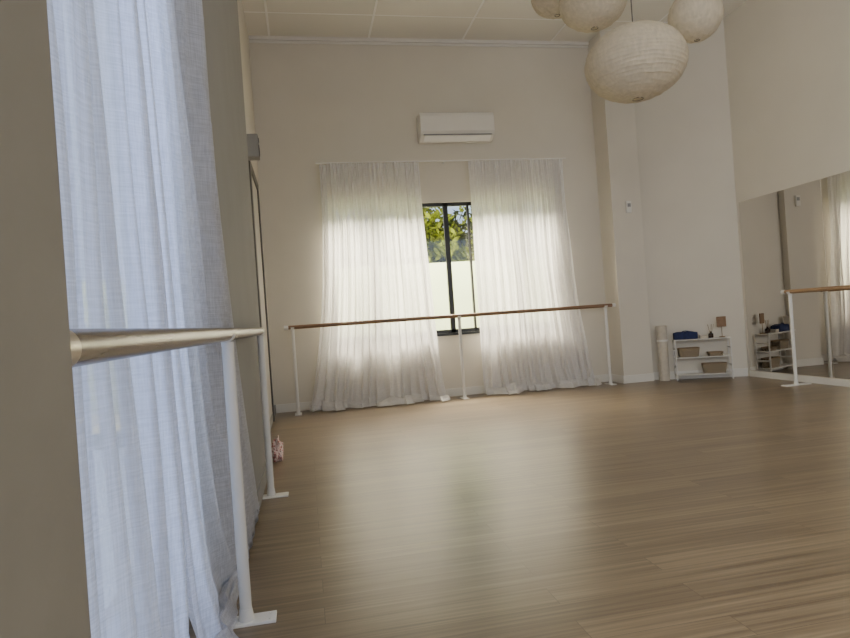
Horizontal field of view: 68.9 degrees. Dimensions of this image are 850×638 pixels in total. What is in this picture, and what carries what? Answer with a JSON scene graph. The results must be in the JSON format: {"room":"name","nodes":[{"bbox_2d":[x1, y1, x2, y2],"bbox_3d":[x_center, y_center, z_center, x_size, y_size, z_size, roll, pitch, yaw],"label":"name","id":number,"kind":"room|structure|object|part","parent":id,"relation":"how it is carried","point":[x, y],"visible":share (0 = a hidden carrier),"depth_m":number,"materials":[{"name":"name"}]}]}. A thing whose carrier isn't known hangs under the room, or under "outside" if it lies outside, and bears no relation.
{"room":"exercise studio","nodes":[
{"label":"exercise studio","id":0,"kind":"room"},
{"bbox_2d":[0,0,90,637],"bbox_3d":[-0.282,-1.243,-1.316,0.415,4.520,3.890,-4,0,-11],"label":"wall","id":1,"kind":"structure","parent":0,"point":[44,587],"depth_m":0.55,"materials":[{"name":"paint"}]},
{"bbox_2d":[202,0,265,489],"bbox_3d":[-1.263,-1.175,3.505,0.325,4.520,2.170,-4,0,-11],"label":"wall pier","id":2,"kind":"object","parent":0,"point":[221,22],"visible":0.1,"depth_m":3.44,"materials":[{"name":"grey paint"}]},
{"bbox_2d":[237,0,273,399],"bbox_3d":[-1.405,-1.165,3.991,0.230,4.520,6.960,-4,0,-11],"label":"wall","id":3,"kind":"structure","parent":0,"point":[244,39],"depth_m":6.67,"materials":[{"name":"paint"}]},
{"bbox_2d":[247,134,259,160],"bbox_3d":[-1.517,-1.498,5.411,0.139,0.200,0.140,-4,0,-11],"label":"wall speaker","id":4,"kind":"object","parent":3,"relation":"attached to","point":[253,147],"visible":0.87,"depth_m":5.35,"materials":[{"name":"grey paint"}]},
{"bbox_2d":[248,160,274,421],"bbox_3d":[-1.652,-0.185,6.284,0.028,2.600,1.100,-4,0,-11],"label":"door","id":5,"kind":"structure","parent":3,"relation":"in","point":[254,188],"depth_m":6.43,"materials":[{"name":"paint"}]},
{"bbox_2d":[257,405,275,505],"bbox_3d":[-1.377,1.049,5.423,0.086,0.100,4.101,-4,0,-13],"label":"baseboard","id":6,"kind":"structure","parent":3,"relation":"attached to","point":[262,484],"depth_m":3.84,"materials":[{"name":"grey paint"}]},
{"bbox_3d":[-0.915,-2.312,1.530,0.109,0.018,1.850,-4,0,-11],"label":"curtain rod","id":7,"kind":"object","parent":3,"relation":"attached to","visible":0},
{"bbox_2d":[47,0,189,637],"bbox_3d":[-0.678,-0.640,1.242,0.170,3.348,1.200,-4,0,-11],"label":"curtain","id":8,"kind":"object","parent":7,"relation":"hanging from","point":[130,484],"visible":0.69,"depth_m":1.32,"materials":[{"name":"white fabric"}]},
{"bbox_2d":[136,0,259,637],"bbox_3d":[-0.894,-0.624,2.525,0.164,3.351,1.800,-4,0,-11],"label":"curtain","id":9,"kind":"object","parent":7,"relation":"hanging from","point":[194,277],"visible":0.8,"depth_m":2.20,"materials":[{"name":"white fabric"}]},
{"bbox_2d":[249,43,607,404],"bbox_3d":[0.371,-1.289,7.984,5.250,4.520,0.200,-4,0,-11],"label":"wall","id":10,"kind":"structure","parent":0,"point":[313,103],"depth_m":7.76,"materials":[{"name":"paint"}]},
{"bbox_2d":[248,36,588,47],"bbox_3d":[0.033,-3.493,7.827,4.370,0.075,0.040,-4,0,-11],"label":"trim","id":11,"kind":"structure","parent":10,"relation":"attached to","point":[252,39],"depth_m":7.79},
{"bbox_2d":[315,158,565,163],"bbox_3d":[0.243,-1.972,7.794,3.200,0.018,0.144,-4,0,-11],"label":"curtain rod","id":12,"kind":"object","parent":10,"relation":"attached to","point":[443,161],"visible":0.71,"depth_m":7.71,"materials":[{"name":"white metal"}]},
{"bbox_2d":[310,162,449,411],"bbox_3d":[-0.632,-0.432,7.414,1.667,2.931,0.381,-4,0,-9],"label":"curtain","id":13,"kind":"object","parent":12,"relation":"hanging from","point":[376,264],"visible":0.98,"depth_m":7.52,"materials":[{"name":"white fabric"}]},
{"bbox_2d":[468,159,601,394],"bbox_3d":[1.394,-0.573,7.813,1.524,2.932,0.371,-4,0,-13],"label":"curtain","id":14,"kind":"object","parent":12,"relation":"hanging from","point":[523,252],"visible":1,"depth_m":7.89,"materials":[{"name":"white fabric"}]},
{"bbox_2d":[422,202,479,333],"bbox_3d":[0.243,-0.648,7.900,2.860,1.660,0.040,-4,0,-11],"label":"window","id":15,"kind":"structure","parent":10,"relation":"in","point":[444,206],"depth_m":7.90,"materials":[{"name":"black metal"}]},
{"bbox_2d":[416,112,494,143],"bbox_3d":[0.388,-2.399,7.789,0.950,0.347,0.220,-4,0,-11],"label":"air conditioner","id":16,"kind":"object","parent":10,"relation":"attached to","point":[432,127],"visible":1,"depth_m":7.70,"materials":[{"name":"white plastic"}]},
{"bbox_2d":[423,112,452,112],"bbox_3d":[0.374,-2.568,7.799,0.850,0.009,0.160,-4,0,-11],"label":"grille","id":17,"kind":"object","parent":16,"relation":"attached to","point":[423,112],"depth_m":7.68,"materials":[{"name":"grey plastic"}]},
{"bbox_2d":[437,331,479,335],"bbox_3d":[0.312,0.194,7.851,2.920,0.030,0.060,-4,0,-11],"label":"trim","id":18,"kind":"structure","parent":10,"relation":"attached to","point":[471,332],"depth_m":7.84,"materials":[{"name":"black metal"}]},
{"bbox_2d":[276,373,653,412],"bbox_3d":[0.574,0.912,7.705,4.780,0.100,0.368,-4,0,-11],"label":"baseboard","id":19,"kind":"structure","parent":10,"relation":"attached to","point":[291,407],"depth_m":7.89,"materials":[{"name":"white wood"}]},
{"bbox_2d":[242,0,746,41],"bbox_3d":[1.947,-3.725,2.822,7.000,0.120,11.500,-4,0,-11],"label":"ceiling","id":20,"kind":"structure","parent":0,"point":[415,19],"depth_m":7.31,"materials":[{"name":"paint"}]},
{"bbox_2d":[531,0,560,18],"bbox_3d":[1.061,-3.057,5.147,0.416,1.088,0.416,-4,0,-11],"label":"paper lantern","id":21,"kind":"object","parent":20,"relation":"hanging from","point":[549,9],"visible":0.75,"depth_m":5.10,"materials":[{"name":"white paper"}]},
{"bbox_2d":[559,0,626,32],"bbox_3d":[1.274,-2.938,4.830,0.516,1.357,0.517,-4,0,-11],"label":"paper lantern","id":22,"kind":"object","parent":20,"relation":"hanging from","point":[586,16],"visible":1,"depth_m":4.72,"materials":[{"name":"white paper"}]},
{"bbox_2d":[584,0,688,103],"bbox_3d":[1.493,-2.620,4.553,0.724,2.021,0.725,-4,0,-11],"label":"paper lantern","id":23,"kind":"object","parent":20,"relation":"hanging from","point":[638,61],"visible":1,"depth_m":4.31,"materials":[{"name":"white paper"}]},
{"bbox_2d":[667,0,723,43],"bbox_3d":[1.987,-2.874,4.652,0.388,1.582,0.388,-4,0,-11],"label":"paper lantern","id":24,"kind":"object","parent":20,"relation":"hanging from","point":[696,20],"visible":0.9,"depth_m":4.53,"materials":[{"name":"white paper"}]},
{"bbox_2d":[189,376,849,637],"bbox_3d":[2.271,0.904,2.822,7.000,0.120,11.500,-4,0,-11],"label":"floor","id":25,"kind":"structure","parent":0,"point":[717,507],"depth_m":2.99,"materials":[{"name":"brown wood"}]},
{"bbox_2d":[70,327,288,628],"bbox_3d":[-0.640,0.536,2.222,0.150,1.019,3.236,-4,0,-11],"label":"ballet barre","id":26,"kind":"object","parent":25,"relation":"on","point":[92,345],"visible":0.93,"depth_m":2.12,"materials":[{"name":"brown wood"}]},
{"bbox_3d":[-0.699,0.054,2.217,0.045,0.045,3.220,-4,0,-11],"label":"rail","id":27,"kind":"part","parent":26,"relation":"part of","materials":[{"name":"brown wood"}]},
{"bbox_3d":[-0.648,0.562,2.139,0.054,0.952,0.054,-4,0,-11],"label":"post","id":28,"kind":"part","parent":26,"relation":"part of","materials":[{"name":"white metal"}]},
{"bbox_3d":[-0.590,1.037,2.143,0.150,0.014,0.076,-4,0,-11],"label":"foot plate","id":29,"kind":"part","parent":26,"relation":"part of","materials":[{"name":"white metal"}]},
{"bbox_3d":[-0.954,0.584,3.719,0.054,0.952,0.054,-4,0,-11],"label":"post","id":30,"kind":"part","parent":26,"relation":"part of","materials":[{"name":"white metal"}]},
{"bbox_3d":[-0.897,1.058,3.724,0.150,0.014,0.076,-4,0,-11],"label":"foot plate","id":31,"kind":"part","parent":26,"relation":"part of","materials":[{"name":"white metal"}]},
{"bbox_2d":[271,435,282,461],"bbox_3d":[-1.137,0.985,4.755,0.098,0.190,0.287,-4,0,-11],"label":"crumpled cloth","id":32,"kind":"object","parent":25,"relation":"on","point":[277,445],"visible":0.98,"depth_m":4.69,"materials":[{"name":"pink fabric"}]},
{"bbox_2d":[284,303,616,415],"bbox_3d":[0.440,0.453,7.557,4.152,1.034,0.180,-4,0,-11],"label":"ballet barre","id":33,"kind":"object","parent":25,"relation":"on","point":[458,316],"visible":1,"depth_m":7.54,"materials":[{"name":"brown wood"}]},
{"bbox_3d":[-1.499,0.614,7.178,0.050,0.968,0.050,-4,0,-11],"label":"post","id":34,"kind":"part","parent":33,"relation":"part of","materials":[{"name":"white metal"}]},
{"bbox_3d":[0.406,-0.038,7.557,4.136,0.045,0.045,-4,0,-11],"label":"rail","id":35,"kind":"part","parent":33,"relation":"part of","materials":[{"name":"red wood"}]},
{"bbox_3d":[0.450,0.478,7.558,0.050,0.968,0.050,-4,0,-11],"label":"post","id":36,"kind":"part","parent":33,"relation":"part of","materials":[{"name":"white metal"}]},
{"bbox_3d":[2.340,0.346,7.926,0.050,0.968,0.050,-4,0,-11],"label":"post","id":37,"kind":"part","parent":33,"relation":"part of","materials":[{"name":"white metal"}]},
{"bbox_2d":[656,326,669,380],"bbox_3d":[3.055,0.438,7.957,0.142,0.700,0.142,-4,0,17],"label":"rolled mat","id":38,"kind":"object","parent":25,"relation":"on","point":[661,331],"visible":1,"depth_m":7.91,"materials":[{"name":"beige fabric"}]},
{"bbox_2d":[672,336,733,380],"bbox_3d":[3.508,0.500,7.835,0.676,0.513,0.184,-4,0,14],"label":"shelf unit","id":39,"kind":"object","parent":25,"relation":"on","point":[728,355],"visible":1,"depth_m":7.80,"materials":[{"name":"white wood"}]},
{"bbox_3d":[3.219,0.527,7.997,0.016,0.500,0.016,-4,0,14],"label":"leg","id":40,"kind":"part","parent":39,"relation":"part of","materials":[{"name":"white wood"}]},
{"bbox_3d":[3.178,0.530,7.838,0.016,0.500,0.016,-4,0,14],"label":"leg","id":41,"kind":"part","parent":39,"relation":"part of","materials":[{"name":"white wood"}]},
{"bbox_2d":[673,331,697,339],"bbox_3d":[3.308,0.201,7.883,0.280,0.111,0.129,-4,0,14],"label":"bag","id":42,"kind":"object","parent":39,"relation":"on","point":[682,335],"visible":0.99,"depth_m":7.83,"materials":[{"name":"blue fabric"}]},
{"bbox_2d":[677,347,699,356],"bbox_3d":[3.348,0.422,7.877,0.264,0.115,0.148,-4,0,14],"label":"wicker basket","id":43,"kind":"object","parent":39,"relation":"on","point":[686,351],"visible":1,"depth_m":7.82,"materials":[{"name":"beige wicker"}]},
{"bbox_2d":[707,324,713,337],"bbox_3d":[3.604,0.151,7.827,0.062,0.170,0.063,-4,0,-31],"label":"reed diffuser","id":44,"kind":"object","parent":39,"relation":"on","point":[710,335],"visible":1,"depth_m":7.81,"materials":[{"name":"black glass"}]},
{"bbox_2d":[708,331,713,337],"bbox_3d":[3.609,0.196,7.827,0.060,0.080,0.060,-4,0,14],"label":"bottle","id":45,"kind":"object","parent":44,"relation":"attached to","point":[710,335],"depth_m":7.81,"materials":[{"name":"black glass"}]},
{"bbox_2d":[701,362,726,372],"bbox_3d":[3.643,0.612,7.805,0.293,0.125,0.148,-4,0,14],"label":"wicker basket","id":46,"kind":"object","parent":39,"relation":"on","point":[708,367],"visible":1,"depth_m":7.75,"materials":[{"name":"beige wicker"}]},
{"bbox_2d":[707,351,723,355],"bbox_3d":[3.650,0.433,7.800,0.187,0.050,0.148,-4,0,14],"label":"wicker basket","id":47,"kind":"object","parent":39,"relation":"on","point":[710,353],"visible":1,"depth_m":7.74,"materials":[{"name":"beige wicker"}]},
{"bbox_2d":[716,316,725,336],"bbox_3d":[3.728,0.097,7.794,0.095,0.260,0.070,-4,0,-20],"label":"table lamp","id":48,"kind":"object","parent":39,"relation":"on","point":[721,320],"visible":0.98,"depth_m":7.79,"materials":[{"name":"brown fabric"}]},
{"bbox_3d":[3.841,0.483,7.836,0.016,0.500,0.016,-4,0,14],"label":"leg","id":49,"kind":"part","parent":39,"relation":"part of","materials":[{"name":"white wood"}]},
{"bbox_3d":[3.800,0.486,7.677,0.016,0.500,0.016,-4,0,14],"label":"leg","id":50,"kind":"part","parent":39,"relation":"part of","materials":[{"name":"white wood"}]},
{"bbox_2d":[780,285,849,386],"bbox_3d":[4.329,0.176,5.100,0.320,1.044,3.586,-4,0,-11],"label":"ballet barre","id":51,"kind":"object","parent":25,"relation":"on","point":[843,287],"visible":1,"depth_m":6.74,"materials":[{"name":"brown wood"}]},
{"bbox_3d":[4.010,0.224,6.754,0.050,0.978,0.050,-4,0,-11],"label":"post","id":52,"kind":"part","parent":51,"relation":"part of","materials":[{"name":"white metal"}]},
{"bbox_3d":[4.044,0.713,6.754,0.320,0.014,0.076,-4,0,-11],"label":"foot plate","id":53,"kind":"part","parent":51,"relation":"part of","materials":[{"name":"white metal"}]},
{"bbox_3d":[4.294,-0.320,5.100,0.045,0.045,3.570,-4,0,-11],"label":"rail","id":54,"kind":"part","parent":51,"relation":"part of","materials":[{"name":"brown wood"}]},
{"bbox_2d":[588,31,652,375],"bbox_3d":[2.558,-1.442,8.130,0.410,4.520,0.350,-4,0,-11],"label":"wall","id":55,"kind":"structure","parent":0,"point":[614,123],"depth_m":7.97,"materials":[{"name":"paint"}]},
{"bbox_2d":[625,201,631,212],"bbox_3d":[2.610,-1.435,7.946,0.070,0.150,0.032,-4,0,-11],"label":"wall thermostat","id":56,"kind":"object","parent":55,"relation":"attached to","point":[628,203],"visible":1,"depth_m":7.93,"materials":[{"name":"white plastic"}]},
{"bbox_2d":[634,19,747,371],"bbox_3d":[3.320,-1.495,8.080,1.293,4.520,0.226,-4,0,14],"label":"wall","id":57,"kind":"structure","parent":0,"point":[684,136],"depth_m":7.93,"materials":[{"name":"paint"}]},
{"bbox_2d":[653,368,747,379],"bbox_3d":[3.495,0.708,7.949,1.185,0.100,0.018,-4,0,14],"label":"baseboard","id":58,"kind":"structure","parent":57,"relation":"attached to","point":[738,372],"depth_m":7.93,"materials":[{"name":"white wood"}]},
{"bbox_2d":[723,0,849,379],"bbox_3d":[4.951,-1.609,2.994,0.200,4.520,10.350,-4,0,-11],"label":"wall","id":59,"kind":"structure","parent":0,"point":[788,61],"depth_m":6.90,"materials":[{"name":"paint"}]},
{"bbox_2d":[739,179,833,377],"bbox_3d":[4.119,-0.418,7.146,0.008,2.100,1.250,-4,0,-11],"label":"mirror","id":60,"kind":"object","parent":59,"relation":"attached to","point":[783,238],"visible":1,"depth_m":7.08,"materials":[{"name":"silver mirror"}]},
{"bbox_2d":[749,371,849,386],"bbox_3d":[5.029,0.616,2.831,0.015,0.070,10.060,-4,0,-11],"label":"baseboard","id":61,"kind":"structure","parent":59,"relation":"attached to","point":[827,381],"depth_m":6.91,"materials":[{"name":"white wood"}]},
{"bbox_2d":[821,171,849,378],"bbox_3d":[4.358,-0.435,5.914,0.008,2.100,1.250,-4,0,-11],"label":"mirror","id":62,"kind":"object","parent":59,"relation":"attached to","point":[835,189],"visible":1,"depth_m":6.38,"materials":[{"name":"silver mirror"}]},
{"label":"outside","id":63,"kind":"structure","parent":0,"visible":0},
{"bbox_3d":[-0.822,1.260,15.155,28.000,0.200,13.900,-4,0,-11],"label":"ground","id":64,"kind":"structure","parent":63,"visible":0},
{"bbox_2d":[422,206,474,262],"bbox_3d":[0.422,-1.099,12.835,3.329,4.345,2.742,-4,0,-11],"label":"tree","id":65,"kind":"object","parent":64,"relation":"on","point":[434,231],"visible":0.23,"depth_m":12.18,"materials":[{"name":"green plant"}]},
{"bbox_2d":[429,261,479,329],"bbox_3d":[0.988,0.016,10.659,16.000,2.030,0.150,-4,0,-11],"label":"wall","id":66,"kind":"structure","parent":64,"relation":"on","point":[461,276],"depth_m":10.50,"materials":[{"name":"paint"}]}
]}

